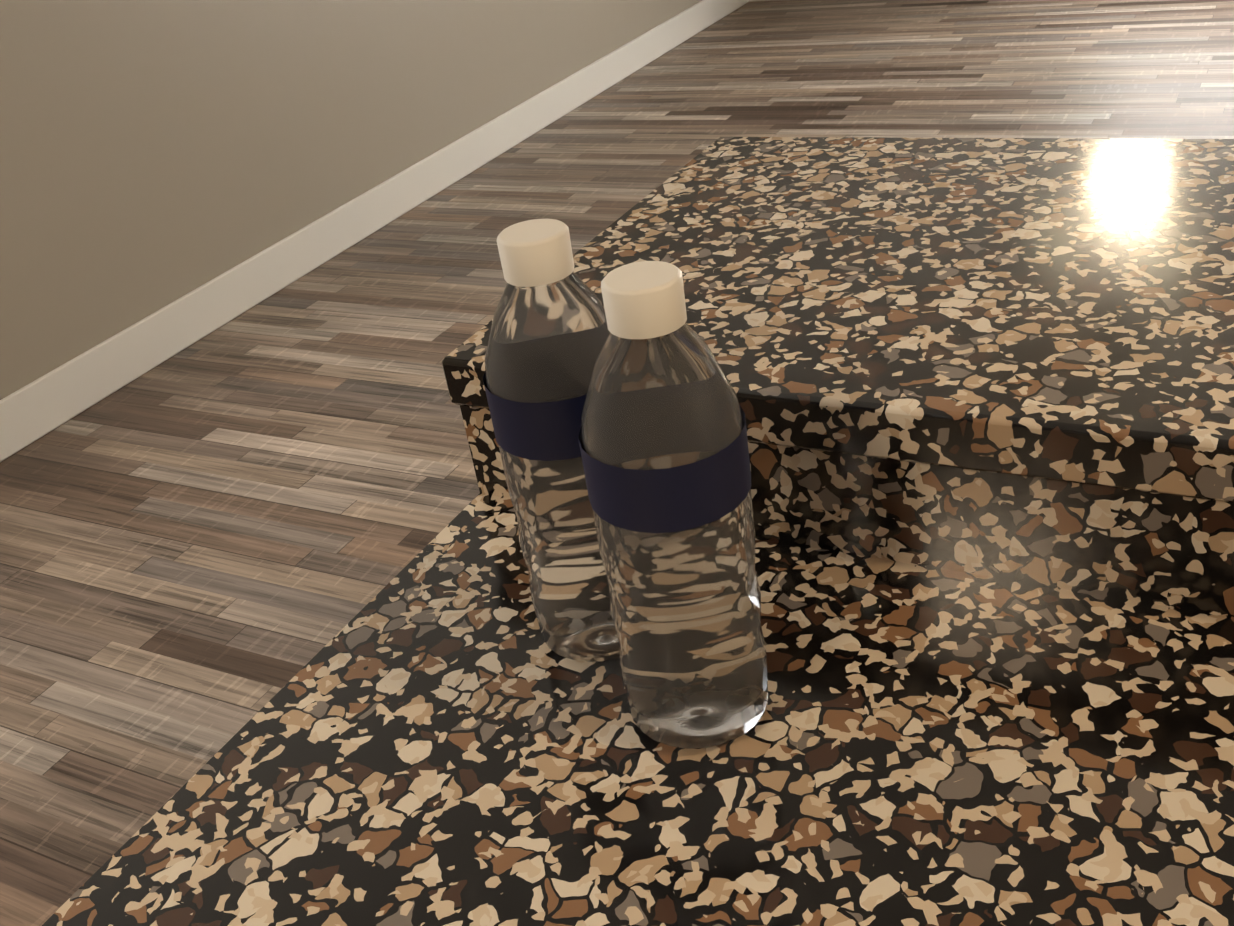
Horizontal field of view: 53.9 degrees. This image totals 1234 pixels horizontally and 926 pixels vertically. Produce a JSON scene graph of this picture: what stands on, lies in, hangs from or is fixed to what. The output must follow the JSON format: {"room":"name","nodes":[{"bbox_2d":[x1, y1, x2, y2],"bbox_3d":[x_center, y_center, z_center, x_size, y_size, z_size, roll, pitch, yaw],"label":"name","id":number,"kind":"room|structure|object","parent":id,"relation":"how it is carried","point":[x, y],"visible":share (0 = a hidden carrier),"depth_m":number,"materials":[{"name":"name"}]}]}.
{"room":"kitchen","nodes":[
{"label":"kitchen","id":0,"kind":"room"},
{"bbox_2d":[0,0,701,399],"bbox_3d":[-1.658,-1.142,2.518,0.120,2.440,9.820,8,34,27],"label":"wall","id":1,"kind":"structure","parent":0,"point":[156,154],"depth_m":3.42,"materials":[{"name":"beige paint"}]},
{"bbox_2d":[0,0,748,461],"bbox_3d":[-1.444,-0.147,3.062,0.016,0.135,9.564,8,34,27],"label":"baseboard","id":2,"kind":"structure","parent":1,"relation":"attached to","point":[38,408],"depth_m":3.79,"materials":[{"name":"white"}]},
{"bbox_2d":[0,0,1233,925],"bbox_3d":[0.662,0.225,2.044,5.150,0.050,9.980,8,34,27],"label":"floor","id":3,"kind":"structure","parent":0,"point":[213,543],"depth_m":3.00,"materials":[{"name":"brown wood"}]},
{"bbox_3d":[0.831,0.734,0.217,0.850,0.878,0.657,8,34,27],"label":"base cabinet","id":4,"kind":"object","parent":3,"relation":"on","visible":0},
{"bbox_2d":[42,137,1233,925],"bbox_3d":[0.806,0.367,-0.157,2.462,0.132,1.654,8,34,27],"label":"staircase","id":5,"kind":"structure","parent":4,"relation":"on","point":[984,389],"depth_m":0.55,"materials":[{"name":"stone"}]},
{"bbox_2d":[483,219,619,661],"bbox_3d":[-0.021,-0.006,0.548,0.065,0.208,0.065,8,34,27],"label":"bottle","id":6,"kind":"object","parent":5,"relation":"on","point":[549,334],"visible":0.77,"depth_m":0.51,"materials":[{"name":"clear plastic"}]},
{"bbox_2d":[578,261,767,748],"bbox_3d":[0.023,0.021,0.490,0.065,0.208,0.065,8,34,27],"label":"bottle","id":7,"kind":"object","parent":5,"relation":"on","point":[663,441],"visible":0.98,"depth_m":0.46,"materials":[{"name":"clear plastic"}]},
{"bbox_3d":[2.669,-3.295,4.985,4.750,2.440,0.120,8,34,27],"label":"wall","id":8,"kind":"structure","parent":0,"visible":0},
{"bbox_2d":[749,0,777,1],"bbox_3d":[2.797,-2.278,5.516,4.750,0.135,0.016,8,34,27],"label":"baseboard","id":9,"kind":"structure","parent":8,"relation":"attached to","point":[761,0],"depth_m":6.58,"materials":[{"name":"white"}]}
]}

